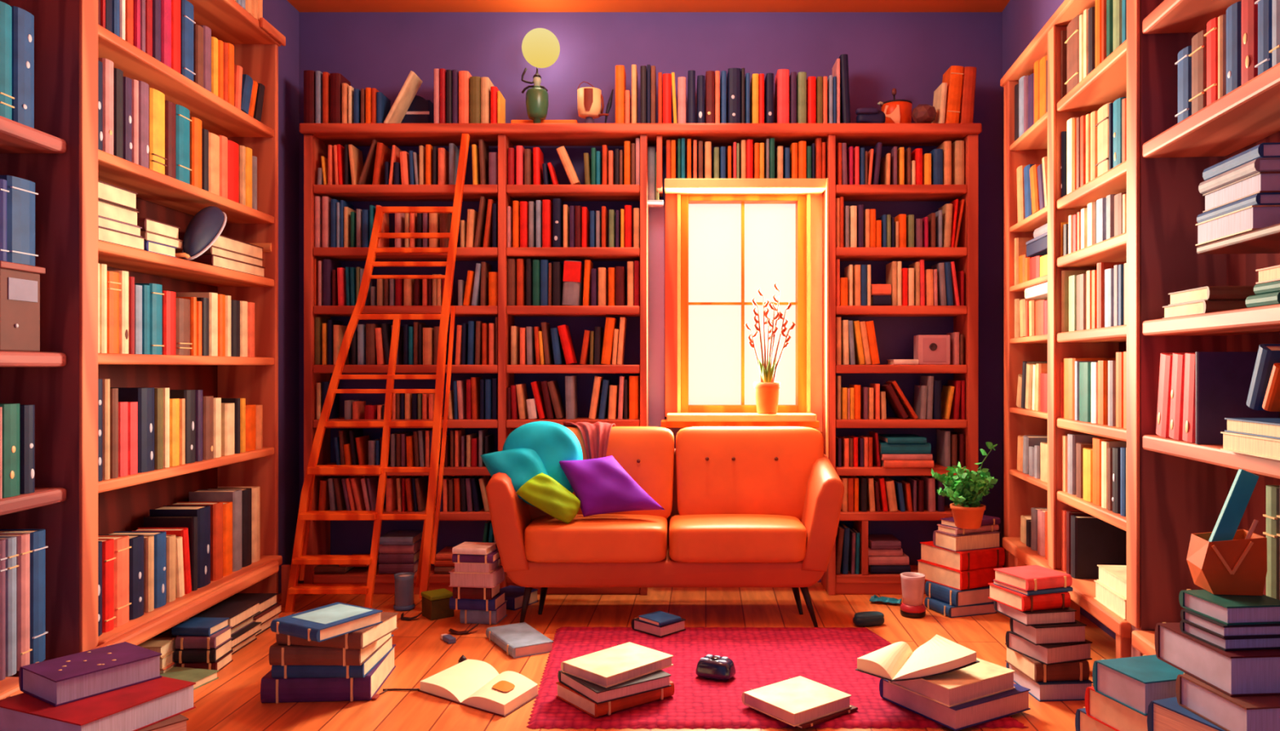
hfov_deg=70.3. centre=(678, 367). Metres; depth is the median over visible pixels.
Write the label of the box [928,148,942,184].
book
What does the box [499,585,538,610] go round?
book
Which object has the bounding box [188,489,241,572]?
book
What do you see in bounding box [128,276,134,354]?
book
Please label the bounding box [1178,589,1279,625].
book
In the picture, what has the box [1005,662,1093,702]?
book
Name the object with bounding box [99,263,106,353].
book
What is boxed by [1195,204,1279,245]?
book
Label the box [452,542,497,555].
book
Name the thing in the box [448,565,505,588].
book
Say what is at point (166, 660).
book
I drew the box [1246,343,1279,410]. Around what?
book
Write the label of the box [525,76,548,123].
vase
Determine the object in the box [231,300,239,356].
book
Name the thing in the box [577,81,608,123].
mug
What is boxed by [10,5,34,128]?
book
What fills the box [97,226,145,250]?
book
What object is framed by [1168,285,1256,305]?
book
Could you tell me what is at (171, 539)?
book
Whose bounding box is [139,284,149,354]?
book
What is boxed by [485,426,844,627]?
sofa
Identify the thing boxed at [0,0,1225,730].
books
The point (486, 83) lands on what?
book
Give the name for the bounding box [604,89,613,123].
quill
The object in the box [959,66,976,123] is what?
book
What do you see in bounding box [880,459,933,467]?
book
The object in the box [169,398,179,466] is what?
book
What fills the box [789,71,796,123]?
book
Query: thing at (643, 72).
book
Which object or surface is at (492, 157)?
book
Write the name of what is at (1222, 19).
book
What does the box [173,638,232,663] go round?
book
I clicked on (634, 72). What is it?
book
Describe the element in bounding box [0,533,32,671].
book
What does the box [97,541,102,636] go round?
book
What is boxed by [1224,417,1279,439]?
book
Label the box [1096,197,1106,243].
book
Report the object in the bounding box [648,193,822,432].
window
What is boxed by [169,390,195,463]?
book
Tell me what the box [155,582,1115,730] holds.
floor
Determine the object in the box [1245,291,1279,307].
book
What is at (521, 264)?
book
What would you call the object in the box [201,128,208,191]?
book
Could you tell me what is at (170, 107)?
book
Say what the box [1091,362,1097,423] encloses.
book
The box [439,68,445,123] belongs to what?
book
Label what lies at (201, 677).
book
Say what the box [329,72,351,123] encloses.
book
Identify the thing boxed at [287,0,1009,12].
ceiling
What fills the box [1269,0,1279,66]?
book
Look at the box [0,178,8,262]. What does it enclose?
book
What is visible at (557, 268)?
book
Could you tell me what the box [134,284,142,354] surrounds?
book
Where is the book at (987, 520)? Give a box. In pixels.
[940,515,1000,528]
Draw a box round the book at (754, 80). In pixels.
[750,73,758,123]
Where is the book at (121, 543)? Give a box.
[97,535,131,627]
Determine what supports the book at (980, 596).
on the book at (951, 611)
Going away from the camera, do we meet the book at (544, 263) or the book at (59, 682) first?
the book at (59, 682)
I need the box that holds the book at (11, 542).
[0,537,18,677]
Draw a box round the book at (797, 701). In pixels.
[741,676,851,727]
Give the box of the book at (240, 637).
[231,622,262,648]
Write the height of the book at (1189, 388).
0.239 m
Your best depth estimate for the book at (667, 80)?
4.50 m
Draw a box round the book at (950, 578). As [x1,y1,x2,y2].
[916,560,1003,591]
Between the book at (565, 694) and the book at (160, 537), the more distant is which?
the book at (160, 537)
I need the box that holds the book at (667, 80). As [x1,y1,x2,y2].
[662,73,671,123]
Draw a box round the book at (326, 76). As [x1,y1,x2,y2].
[322,71,329,123]
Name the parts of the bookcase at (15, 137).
shelf, shelf, shelf, shelf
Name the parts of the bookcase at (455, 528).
shelf, shelf, shelf, shelf, shelf, shelf, shelf, shelf, shelf, shelf, shelf, shelf, shelf, shelf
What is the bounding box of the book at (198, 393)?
[195,390,202,462]
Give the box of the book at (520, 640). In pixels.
[485,622,553,658]
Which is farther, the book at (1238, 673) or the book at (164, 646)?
the book at (164, 646)
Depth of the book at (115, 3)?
3.06 m
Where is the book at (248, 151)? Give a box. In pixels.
[245,146,252,208]
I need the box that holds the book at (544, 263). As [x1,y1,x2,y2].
[540,259,551,306]
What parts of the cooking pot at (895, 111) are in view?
knob, pot, lid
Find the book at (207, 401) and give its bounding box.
[202,395,213,460]
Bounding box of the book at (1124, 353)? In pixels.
[1123,351,1126,429]
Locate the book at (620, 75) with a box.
[615,65,626,123]
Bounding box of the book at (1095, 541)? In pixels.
[1071,515,1126,579]
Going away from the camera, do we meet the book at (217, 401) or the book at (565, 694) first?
the book at (565, 694)
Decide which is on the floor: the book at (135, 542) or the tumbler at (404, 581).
the tumbler at (404, 581)
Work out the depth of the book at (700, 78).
4.50 m
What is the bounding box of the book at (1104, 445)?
[1101,441,1126,509]
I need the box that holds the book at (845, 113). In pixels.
[838,53,850,123]
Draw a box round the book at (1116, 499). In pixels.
[1111,447,1120,514]
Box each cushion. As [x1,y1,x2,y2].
[480,448,548,498]
[502,421,582,507]
[515,472,580,524]
[524,514,667,563]
[528,426,674,520]
[559,455,664,516]
[669,514,806,563]
[675,426,823,521]
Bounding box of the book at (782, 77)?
[774,69,789,123]
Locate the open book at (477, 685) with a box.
[417,659,538,718]
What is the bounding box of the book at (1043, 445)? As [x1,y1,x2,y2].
[1040,442,1047,483]
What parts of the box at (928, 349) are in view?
plate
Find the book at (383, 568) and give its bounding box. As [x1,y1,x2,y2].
[378,560,418,573]
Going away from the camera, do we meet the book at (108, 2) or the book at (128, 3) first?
the book at (108, 2)
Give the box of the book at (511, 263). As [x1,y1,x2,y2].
[506,258,516,306]
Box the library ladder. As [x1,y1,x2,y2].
[284,133,470,613]
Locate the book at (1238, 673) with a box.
[1154,622,1279,697]
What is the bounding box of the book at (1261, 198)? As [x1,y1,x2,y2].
[1196,192,1279,223]
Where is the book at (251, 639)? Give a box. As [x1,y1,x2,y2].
[231,634,257,655]
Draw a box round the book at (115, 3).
[111,0,119,36]
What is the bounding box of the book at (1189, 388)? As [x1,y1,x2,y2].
[1182,352,1195,443]
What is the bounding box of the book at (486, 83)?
[480,76,493,123]
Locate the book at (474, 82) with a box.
[469,76,480,123]
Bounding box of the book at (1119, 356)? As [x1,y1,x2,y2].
[1115,352,1123,427]
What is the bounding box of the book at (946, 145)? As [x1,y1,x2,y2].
[936,141,951,184]
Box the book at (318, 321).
[315,317,331,364]
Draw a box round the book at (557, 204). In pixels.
[552,198,564,247]
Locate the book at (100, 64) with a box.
[97,60,102,151]
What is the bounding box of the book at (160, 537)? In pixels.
[111,531,166,608]
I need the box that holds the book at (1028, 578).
[993,564,1072,591]
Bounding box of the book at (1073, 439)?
[1067,434,1106,495]
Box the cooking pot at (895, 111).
[877,88,912,123]
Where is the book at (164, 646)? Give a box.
[137,638,176,658]
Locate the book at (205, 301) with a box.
[196,297,208,355]
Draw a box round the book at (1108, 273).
[1104,268,1114,327]
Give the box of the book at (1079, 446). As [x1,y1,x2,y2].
[1075,443,1093,498]
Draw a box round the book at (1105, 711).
[1084,686,1147,730]
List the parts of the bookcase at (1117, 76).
leg, shelf, shelf, shelf, shelf, shelf, shelf, shelf, leg, shelf, shelf, shelf, shelf, shelf, shelf, panel, leg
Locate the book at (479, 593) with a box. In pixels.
[452,584,500,599]
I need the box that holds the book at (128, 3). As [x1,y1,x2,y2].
[124,0,133,44]
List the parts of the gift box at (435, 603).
lid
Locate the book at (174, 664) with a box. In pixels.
[160,662,177,673]
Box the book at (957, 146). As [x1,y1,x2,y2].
[951,140,964,184]
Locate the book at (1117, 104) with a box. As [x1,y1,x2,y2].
[1113,97,1126,167]
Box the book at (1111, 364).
[1107,360,1115,426]
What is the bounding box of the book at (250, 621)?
[173,617,254,638]
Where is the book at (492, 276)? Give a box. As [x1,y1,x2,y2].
[488,271,497,306]
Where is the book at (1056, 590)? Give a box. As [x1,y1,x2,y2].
[992,580,1072,595]
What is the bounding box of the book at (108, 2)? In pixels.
[105,0,111,31]
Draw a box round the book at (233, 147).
[227,140,239,203]
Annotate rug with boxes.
[525,626,1029,729]
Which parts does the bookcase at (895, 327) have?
shelf, panel, shelf, shelf, shelf, shelf, shelf, shelf, shelf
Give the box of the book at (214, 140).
[208,132,219,195]
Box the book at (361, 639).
[275,612,398,649]
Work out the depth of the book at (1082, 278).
3.29 m
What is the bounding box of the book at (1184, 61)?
[1174,45,1191,123]
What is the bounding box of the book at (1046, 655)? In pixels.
[1005,631,1092,665]
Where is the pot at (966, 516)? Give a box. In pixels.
[950,503,986,529]
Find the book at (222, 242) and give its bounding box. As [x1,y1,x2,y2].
[177,231,263,259]
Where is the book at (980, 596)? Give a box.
[924,581,994,607]
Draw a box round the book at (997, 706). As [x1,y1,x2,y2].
[879,679,1030,730]
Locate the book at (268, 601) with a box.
[222,593,277,617]
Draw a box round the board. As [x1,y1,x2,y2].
[298,123,982,146]
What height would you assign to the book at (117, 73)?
0.302 m
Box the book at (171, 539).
[166,534,175,603]
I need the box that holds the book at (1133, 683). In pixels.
[1092,654,1185,716]
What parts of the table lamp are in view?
arm, handle, globe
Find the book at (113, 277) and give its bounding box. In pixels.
[106,271,120,353]
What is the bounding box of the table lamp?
[521,27,559,123]
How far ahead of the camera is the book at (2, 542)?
2.55 m
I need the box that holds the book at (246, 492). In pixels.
[208,488,251,567]
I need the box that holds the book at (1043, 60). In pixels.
[1040,55,1047,118]
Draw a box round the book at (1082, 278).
[1076,273,1086,330]
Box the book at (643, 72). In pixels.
[640,65,647,123]
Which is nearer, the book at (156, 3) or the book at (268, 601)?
the book at (156, 3)
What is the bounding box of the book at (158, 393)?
[154,388,163,469]
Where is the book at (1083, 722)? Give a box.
[1075,706,1115,730]
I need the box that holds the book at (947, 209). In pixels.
[937,204,952,247]
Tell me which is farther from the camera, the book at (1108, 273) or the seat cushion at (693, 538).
the seat cushion at (693, 538)
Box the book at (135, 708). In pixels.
[0,676,195,730]
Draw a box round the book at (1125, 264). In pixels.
[1124,262,1126,324]
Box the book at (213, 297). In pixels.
[175,292,217,356]
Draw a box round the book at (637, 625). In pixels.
[631,617,685,637]
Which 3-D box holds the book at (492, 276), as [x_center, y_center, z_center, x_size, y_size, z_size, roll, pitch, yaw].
[-0.926,-0.393,4.595,0.047,0.168,0.149,0,0,0]
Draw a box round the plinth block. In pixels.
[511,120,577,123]
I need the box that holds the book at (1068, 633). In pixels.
[1009,618,1086,645]
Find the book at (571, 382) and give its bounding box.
[564,376,577,419]
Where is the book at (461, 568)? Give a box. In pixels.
[453,559,500,573]
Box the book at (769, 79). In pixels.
[764,72,773,123]
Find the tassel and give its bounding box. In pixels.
[457,655,466,664]
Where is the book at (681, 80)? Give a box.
[677,76,685,123]
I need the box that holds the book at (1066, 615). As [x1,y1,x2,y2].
[993,600,1076,626]
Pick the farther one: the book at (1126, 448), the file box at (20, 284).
the book at (1126, 448)
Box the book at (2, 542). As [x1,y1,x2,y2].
[0,539,7,680]
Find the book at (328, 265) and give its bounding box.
[322,259,341,306]
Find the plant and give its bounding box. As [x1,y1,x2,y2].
[744,282,795,414]
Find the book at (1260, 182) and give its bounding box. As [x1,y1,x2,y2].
[1202,171,1279,213]
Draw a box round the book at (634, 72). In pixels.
[631,64,637,123]
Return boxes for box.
[0,261,45,351]
[421,588,453,620]
[913,335,950,364]
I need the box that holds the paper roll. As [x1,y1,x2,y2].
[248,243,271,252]
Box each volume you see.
[648,146,655,199]
[655,152,659,199]
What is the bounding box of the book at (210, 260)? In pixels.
[178,254,265,277]
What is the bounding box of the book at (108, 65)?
[97,57,113,155]
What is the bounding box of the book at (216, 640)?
[175,626,231,649]
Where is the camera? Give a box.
[695,654,735,680]
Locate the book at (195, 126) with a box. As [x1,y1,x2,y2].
[189,116,201,188]
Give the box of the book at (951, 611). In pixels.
[924,597,996,617]
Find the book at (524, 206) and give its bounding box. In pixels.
[520,201,528,247]
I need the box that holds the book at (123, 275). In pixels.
[109,271,128,354]
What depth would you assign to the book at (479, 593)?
3.94 m
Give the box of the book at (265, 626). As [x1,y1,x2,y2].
[255,614,278,636]
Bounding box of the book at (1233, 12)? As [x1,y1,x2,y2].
[1226,0,1241,93]
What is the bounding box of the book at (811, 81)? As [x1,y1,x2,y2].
[806,76,816,123]
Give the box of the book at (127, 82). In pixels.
[123,76,132,162]
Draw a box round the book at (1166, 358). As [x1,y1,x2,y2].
[1155,352,1173,438]
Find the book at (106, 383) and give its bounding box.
[102,379,110,479]
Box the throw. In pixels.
[563,422,615,459]
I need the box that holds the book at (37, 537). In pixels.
[0,529,48,664]
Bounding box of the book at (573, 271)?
[562,260,583,306]
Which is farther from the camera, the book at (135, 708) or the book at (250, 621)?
the book at (250, 621)
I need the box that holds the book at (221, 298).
[217,294,225,356]
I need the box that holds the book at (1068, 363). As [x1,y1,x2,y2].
[1063,358,1115,419]
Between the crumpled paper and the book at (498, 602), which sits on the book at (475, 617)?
the book at (498, 602)
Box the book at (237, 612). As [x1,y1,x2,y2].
[179,601,260,629]
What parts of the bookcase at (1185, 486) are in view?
shelf, panel, shelf, shelf, shelf, shelf, panel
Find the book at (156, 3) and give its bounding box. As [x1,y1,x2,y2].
[152,0,160,62]
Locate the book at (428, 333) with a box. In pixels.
[422,328,433,364]
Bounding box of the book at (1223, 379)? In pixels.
[1195,351,1279,444]
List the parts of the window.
trim, sill, glass, frame, trim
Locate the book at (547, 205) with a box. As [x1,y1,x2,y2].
[542,200,552,247]
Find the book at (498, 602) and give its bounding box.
[448,591,506,611]
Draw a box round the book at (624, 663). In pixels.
[560,642,673,688]
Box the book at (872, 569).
[868,564,911,573]
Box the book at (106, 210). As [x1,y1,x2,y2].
[97,200,138,226]
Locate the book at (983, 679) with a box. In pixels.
[888,657,1015,707]
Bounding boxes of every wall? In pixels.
[151,0,298,638]
[298,12,1002,582]
[1002,0,1115,639]
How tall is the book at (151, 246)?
0.040 m
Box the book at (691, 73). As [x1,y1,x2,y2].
[688,70,695,123]
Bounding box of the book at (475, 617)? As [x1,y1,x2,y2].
[459,600,507,625]
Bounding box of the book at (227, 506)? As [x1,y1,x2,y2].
[222,502,232,576]
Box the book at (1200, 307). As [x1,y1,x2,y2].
[1162,299,1247,318]
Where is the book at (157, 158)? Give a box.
[148,87,167,174]
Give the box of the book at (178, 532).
[132,528,191,594]
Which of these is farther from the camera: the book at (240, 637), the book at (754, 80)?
the book at (754, 80)
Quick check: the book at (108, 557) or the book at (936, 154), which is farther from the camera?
the book at (936, 154)
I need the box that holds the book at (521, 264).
[516,258,525,306]
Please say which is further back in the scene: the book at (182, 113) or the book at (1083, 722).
the book at (182, 113)
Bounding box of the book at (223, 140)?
[217,135,227,199]
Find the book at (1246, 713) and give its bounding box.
[1175,673,1279,730]
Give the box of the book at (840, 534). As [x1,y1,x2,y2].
[835,524,844,574]
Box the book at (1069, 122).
[1066,117,1077,194]
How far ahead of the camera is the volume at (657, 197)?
4.60 m
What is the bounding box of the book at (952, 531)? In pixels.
[937,524,999,535]
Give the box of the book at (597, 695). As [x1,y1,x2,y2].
[557,670,671,705]
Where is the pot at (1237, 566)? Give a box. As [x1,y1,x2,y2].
[1186,529,1266,595]
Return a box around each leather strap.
[400,612,422,620]
[448,623,479,635]
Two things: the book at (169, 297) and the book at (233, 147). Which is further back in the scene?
the book at (233, 147)
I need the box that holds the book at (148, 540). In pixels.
[143,535,154,613]
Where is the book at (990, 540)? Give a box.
[933,530,1000,551]
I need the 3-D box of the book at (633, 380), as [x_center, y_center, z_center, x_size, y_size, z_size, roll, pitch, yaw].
[-0.224,0.150,4.595,0.047,0.216,0.149,0,0,0]
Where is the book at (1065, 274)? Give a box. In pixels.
[1061,270,1089,333]
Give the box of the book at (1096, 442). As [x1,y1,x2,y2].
[1093,438,1123,506]
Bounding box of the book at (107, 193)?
[97,180,137,210]
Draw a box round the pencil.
[1244,520,1258,539]
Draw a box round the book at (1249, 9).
[1241,0,1257,84]
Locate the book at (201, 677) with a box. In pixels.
[160,666,218,690]
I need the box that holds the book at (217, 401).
[213,397,221,457]
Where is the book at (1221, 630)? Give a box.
[1180,609,1279,638]
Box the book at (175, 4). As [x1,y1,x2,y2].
[171,0,180,73]
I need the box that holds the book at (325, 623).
[270,602,382,642]
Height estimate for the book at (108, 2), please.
0.186 m
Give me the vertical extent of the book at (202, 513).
0.315 m
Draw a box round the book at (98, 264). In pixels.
[97,263,99,353]
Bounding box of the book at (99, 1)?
[97,0,100,25]
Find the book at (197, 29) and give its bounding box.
[193,24,203,87]
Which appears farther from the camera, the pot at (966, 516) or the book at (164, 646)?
the pot at (966, 516)
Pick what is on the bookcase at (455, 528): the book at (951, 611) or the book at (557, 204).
the book at (557, 204)
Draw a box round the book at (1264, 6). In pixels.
[1254,0,1271,75]
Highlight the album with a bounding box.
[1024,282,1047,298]
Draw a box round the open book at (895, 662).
[855,635,979,681]
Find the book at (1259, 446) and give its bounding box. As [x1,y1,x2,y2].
[1220,431,1279,460]
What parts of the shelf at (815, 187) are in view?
post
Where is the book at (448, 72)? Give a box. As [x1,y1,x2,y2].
[445,69,452,123]
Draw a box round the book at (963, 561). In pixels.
[920,541,1004,571]
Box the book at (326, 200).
[322,196,332,247]
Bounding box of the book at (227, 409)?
[221,403,234,455]
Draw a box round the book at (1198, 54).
[1188,29,1206,115]
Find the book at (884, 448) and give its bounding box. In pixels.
[878,440,930,453]
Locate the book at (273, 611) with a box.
[253,604,282,625]
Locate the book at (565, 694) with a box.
[555,680,674,718]
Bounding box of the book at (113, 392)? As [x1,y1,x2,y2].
[110,388,118,478]
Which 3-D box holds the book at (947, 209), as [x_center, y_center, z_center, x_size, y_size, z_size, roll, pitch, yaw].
[1.347,-0.709,4.595,0.045,0.219,0.150,0,0,0]
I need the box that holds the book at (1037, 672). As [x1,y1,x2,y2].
[1004,643,1089,682]
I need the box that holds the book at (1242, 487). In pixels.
[1208,469,1258,542]
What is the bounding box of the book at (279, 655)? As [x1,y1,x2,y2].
[268,633,392,666]
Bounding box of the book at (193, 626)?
[171,617,229,635]
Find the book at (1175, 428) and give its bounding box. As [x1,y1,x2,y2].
[1168,352,1188,440]
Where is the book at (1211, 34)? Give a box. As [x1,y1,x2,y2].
[1204,17,1217,106]
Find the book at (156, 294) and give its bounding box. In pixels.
[134,283,164,355]
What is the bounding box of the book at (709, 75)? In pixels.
[705,71,715,123]
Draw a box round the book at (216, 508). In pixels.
[167,502,222,581]
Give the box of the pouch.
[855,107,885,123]
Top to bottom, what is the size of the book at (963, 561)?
0.084 m
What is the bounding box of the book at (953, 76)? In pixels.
[942,65,964,123]
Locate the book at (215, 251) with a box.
[175,245,263,266]
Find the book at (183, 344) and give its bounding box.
[175,297,191,355]
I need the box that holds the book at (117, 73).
[113,67,123,159]
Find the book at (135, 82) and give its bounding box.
[131,79,138,164]
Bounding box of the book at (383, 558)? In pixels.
[378,550,420,564]
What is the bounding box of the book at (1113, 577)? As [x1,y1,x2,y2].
[1097,564,1126,599]
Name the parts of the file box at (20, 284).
box lid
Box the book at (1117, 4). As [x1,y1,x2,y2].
[1112,0,1122,51]
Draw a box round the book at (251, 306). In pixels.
[245,302,254,357]
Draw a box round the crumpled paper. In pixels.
[869,595,902,604]
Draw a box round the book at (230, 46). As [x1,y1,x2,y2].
[226,42,234,106]
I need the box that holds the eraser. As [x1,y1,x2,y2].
[440,634,455,644]
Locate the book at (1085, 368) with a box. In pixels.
[1079,362,1091,422]
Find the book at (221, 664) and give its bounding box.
[176,650,233,672]
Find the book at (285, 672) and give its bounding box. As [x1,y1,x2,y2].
[271,635,393,679]
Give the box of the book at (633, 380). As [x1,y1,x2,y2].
[629,376,639,419]
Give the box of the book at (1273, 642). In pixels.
[1179,620,1279,651]
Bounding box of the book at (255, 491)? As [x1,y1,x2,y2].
[217,486,260,563]
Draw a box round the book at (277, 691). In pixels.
[260,644,395,703]
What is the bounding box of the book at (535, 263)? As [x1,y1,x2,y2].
[532,259,540,306]
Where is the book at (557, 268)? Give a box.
[552,262,563,306]
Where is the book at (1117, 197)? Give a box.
[1114,192,1126,236]
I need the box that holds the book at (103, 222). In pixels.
[97,215,142,236]
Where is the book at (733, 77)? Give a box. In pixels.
[726,67,741,123]
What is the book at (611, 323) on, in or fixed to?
on the bookcase at (455, 528)
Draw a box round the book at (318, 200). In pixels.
[315,196,322,247]
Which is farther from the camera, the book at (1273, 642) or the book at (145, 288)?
the book at (145, 288)
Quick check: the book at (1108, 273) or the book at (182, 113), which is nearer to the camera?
the book at (1108, 273)
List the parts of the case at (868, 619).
case lid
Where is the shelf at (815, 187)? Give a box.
[656,135,826,197]
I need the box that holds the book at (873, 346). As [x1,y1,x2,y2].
[865,320,879,364]
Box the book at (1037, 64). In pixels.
[1034,59,1040,123]
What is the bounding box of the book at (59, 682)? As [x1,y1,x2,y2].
[18,642,161,706]
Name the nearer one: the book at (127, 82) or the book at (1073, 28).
the book at (127, 82)
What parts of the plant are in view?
stem, stem, stem, pot, stem, stem, stem, stem, stem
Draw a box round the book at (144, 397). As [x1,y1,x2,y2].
[110,387,154,473]
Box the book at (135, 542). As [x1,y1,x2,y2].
[97,534,143,620]
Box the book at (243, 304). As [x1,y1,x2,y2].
[240,301,247,356]
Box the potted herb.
[931,442,997,529]
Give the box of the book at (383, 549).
[378,540,421,554]
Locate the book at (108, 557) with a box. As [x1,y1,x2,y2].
[97,538,115,633]
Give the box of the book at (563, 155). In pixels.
[555,146,580,184]
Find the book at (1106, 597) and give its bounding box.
[1093,580,1126,620]
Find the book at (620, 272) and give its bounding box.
[615,266,626,306]
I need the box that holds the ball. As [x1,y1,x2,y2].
[911,104,937,123]
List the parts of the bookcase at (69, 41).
panel, shelf, shelf, shelf, shelf, shelf, shelf, cornice, bracket post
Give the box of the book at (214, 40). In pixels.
[211,36,217,96]
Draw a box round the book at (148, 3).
[145,0,152,57]
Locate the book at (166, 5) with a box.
[160,0,171,67]
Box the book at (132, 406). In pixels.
[128,402,137,475]
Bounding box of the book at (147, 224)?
[137,217,179,239]
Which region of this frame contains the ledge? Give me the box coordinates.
[647,200,663,207]
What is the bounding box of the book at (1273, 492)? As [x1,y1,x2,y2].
[1262,485,1279,600]
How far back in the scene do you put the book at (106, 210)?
3.10 m
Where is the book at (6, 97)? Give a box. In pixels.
[0,0,14,119]
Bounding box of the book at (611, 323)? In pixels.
[600,317,617,364]
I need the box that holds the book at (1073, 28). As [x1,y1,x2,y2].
[1064,13,1081,93]
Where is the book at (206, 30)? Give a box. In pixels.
[200,25,211,92]
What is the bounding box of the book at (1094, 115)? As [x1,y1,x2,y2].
[1090,110,1097,180]
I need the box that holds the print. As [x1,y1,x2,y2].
[291,604,372,624]
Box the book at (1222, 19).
[1217,13,1226,98]
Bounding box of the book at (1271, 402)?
[1262,363,1279,411]
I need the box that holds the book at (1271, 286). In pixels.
[1253,280,1279,294]
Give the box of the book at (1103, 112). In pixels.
[1095,102,1113,176]
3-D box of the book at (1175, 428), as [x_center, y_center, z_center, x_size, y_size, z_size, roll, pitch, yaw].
[1.462,0.079,2.486,0.201,0.240,0.098,0,0,6]
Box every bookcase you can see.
[0,0,290,677]
[0,115,66,700]
[303,134,648,595]
[821,134,978,595]
[1000,0,1155,658]
[1132,0,1279,655]
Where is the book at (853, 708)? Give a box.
[795,705,857,729]
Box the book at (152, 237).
[140,231,183,249]
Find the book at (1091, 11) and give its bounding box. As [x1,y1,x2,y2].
[1088,6,1095,74]
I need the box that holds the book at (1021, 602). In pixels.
[987,582,1071,612]
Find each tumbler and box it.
[393,572,415,611]
[899,572,925,618]
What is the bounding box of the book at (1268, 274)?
[1255,265,1279,284]
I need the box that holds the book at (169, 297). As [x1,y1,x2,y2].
[162,290,175,355]
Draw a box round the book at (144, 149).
[137,80,149,168]
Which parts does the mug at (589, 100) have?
handle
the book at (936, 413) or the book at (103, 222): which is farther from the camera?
the book at (936, 413)
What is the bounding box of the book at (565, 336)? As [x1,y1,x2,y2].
[557,324,577,364]
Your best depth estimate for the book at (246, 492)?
4.01 m
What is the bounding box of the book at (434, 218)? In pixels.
[429,213,439,247]
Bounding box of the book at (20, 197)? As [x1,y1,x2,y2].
[0,175,38,266]
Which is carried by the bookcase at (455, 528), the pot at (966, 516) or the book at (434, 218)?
the book at (434, 218)
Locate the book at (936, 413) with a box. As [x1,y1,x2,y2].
[932,380,941,419]
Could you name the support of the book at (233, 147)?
on the bookcase at (69, 41)
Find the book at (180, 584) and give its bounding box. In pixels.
[175,537,184,598]
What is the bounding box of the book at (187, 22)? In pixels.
[180,0,195,81]
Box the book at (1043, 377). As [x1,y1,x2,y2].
[1040,373,1047,413]
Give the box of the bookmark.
[371,688,418,700]
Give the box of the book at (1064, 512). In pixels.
[1062,510,1082,571]
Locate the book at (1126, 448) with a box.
[1125,448,1126,517]
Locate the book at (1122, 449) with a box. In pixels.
[1120,447,1126,516]
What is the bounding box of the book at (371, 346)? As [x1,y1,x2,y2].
[365,324,381,364]
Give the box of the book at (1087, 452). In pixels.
[1083,448,1093,502]
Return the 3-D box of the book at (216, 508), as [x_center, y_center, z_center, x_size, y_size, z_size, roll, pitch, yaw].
[-2.006,0.722,3.774,0.199,0.316,0.076,0,0,-1]
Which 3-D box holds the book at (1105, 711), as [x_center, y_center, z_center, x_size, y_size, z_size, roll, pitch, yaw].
[1.182,0.868,2.286,0.190,0.076,0.226,0,0,-16]
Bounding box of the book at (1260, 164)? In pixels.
[1198,157,1279,194]
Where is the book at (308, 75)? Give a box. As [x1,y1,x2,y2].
[303,70,315,123]
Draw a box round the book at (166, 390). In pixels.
[154,387,169,468]
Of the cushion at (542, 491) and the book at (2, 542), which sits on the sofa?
the cushion at (542, 491)
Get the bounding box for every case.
[400,95,433,123]
[853,611,884,626]
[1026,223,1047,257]
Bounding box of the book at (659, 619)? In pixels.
[638,611,680,626]
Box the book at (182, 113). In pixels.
[175,104,191,184]
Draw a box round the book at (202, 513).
[149,506,210,588]
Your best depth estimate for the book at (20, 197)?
2.68 m
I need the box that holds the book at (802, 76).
[796,71,806,123]
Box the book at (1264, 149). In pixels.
[1202,142,1279,180]
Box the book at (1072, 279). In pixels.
[1068,275,1077,331]
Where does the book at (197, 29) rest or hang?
on the bookcase at (69, 41)
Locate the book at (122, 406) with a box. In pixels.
[118,401,128,477]
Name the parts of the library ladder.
leg, rail, rail, leg, rail, rail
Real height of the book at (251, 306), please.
0.244 m
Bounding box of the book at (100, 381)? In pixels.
[97,379,102,481]
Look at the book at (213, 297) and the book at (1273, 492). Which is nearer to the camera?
the book at (1273, 492)
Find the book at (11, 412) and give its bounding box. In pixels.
[0,404,19,497]
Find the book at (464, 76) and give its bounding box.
[458,71,471,123]
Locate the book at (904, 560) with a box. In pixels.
[868,552,909,565]
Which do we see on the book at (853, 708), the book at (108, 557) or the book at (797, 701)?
the book at (797, 701)
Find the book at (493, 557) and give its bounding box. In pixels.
[452,547,500,564]
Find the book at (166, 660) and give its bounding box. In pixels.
[160,648,176,670]
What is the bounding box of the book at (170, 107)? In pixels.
[164,100,175,178]
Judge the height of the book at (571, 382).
0.215 m
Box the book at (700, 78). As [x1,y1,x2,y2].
[697,75,704,123]
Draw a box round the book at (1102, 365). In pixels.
[1097,360,1107,425]
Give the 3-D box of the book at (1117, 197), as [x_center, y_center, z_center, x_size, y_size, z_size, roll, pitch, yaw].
[1.510,-0.497,2.954,0.163,0.138,0.077,0,0,6]
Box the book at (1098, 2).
[1095,0,1102,67]
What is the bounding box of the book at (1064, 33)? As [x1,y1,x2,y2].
[1061,30,1066,98]
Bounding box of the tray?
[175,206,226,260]
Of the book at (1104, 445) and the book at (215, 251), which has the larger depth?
the book at (215, 251)
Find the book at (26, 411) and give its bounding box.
[19,404,34,494]
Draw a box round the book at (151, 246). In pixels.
[143,240,177,257]
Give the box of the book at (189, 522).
[143,516,197,591]
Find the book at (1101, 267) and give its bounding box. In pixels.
[1097,262,1126,328]
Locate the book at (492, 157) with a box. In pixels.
[488,152,497,185]
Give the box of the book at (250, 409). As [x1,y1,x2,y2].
[245,404,255,451]
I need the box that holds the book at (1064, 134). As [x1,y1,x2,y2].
[1060,131,1066,197]

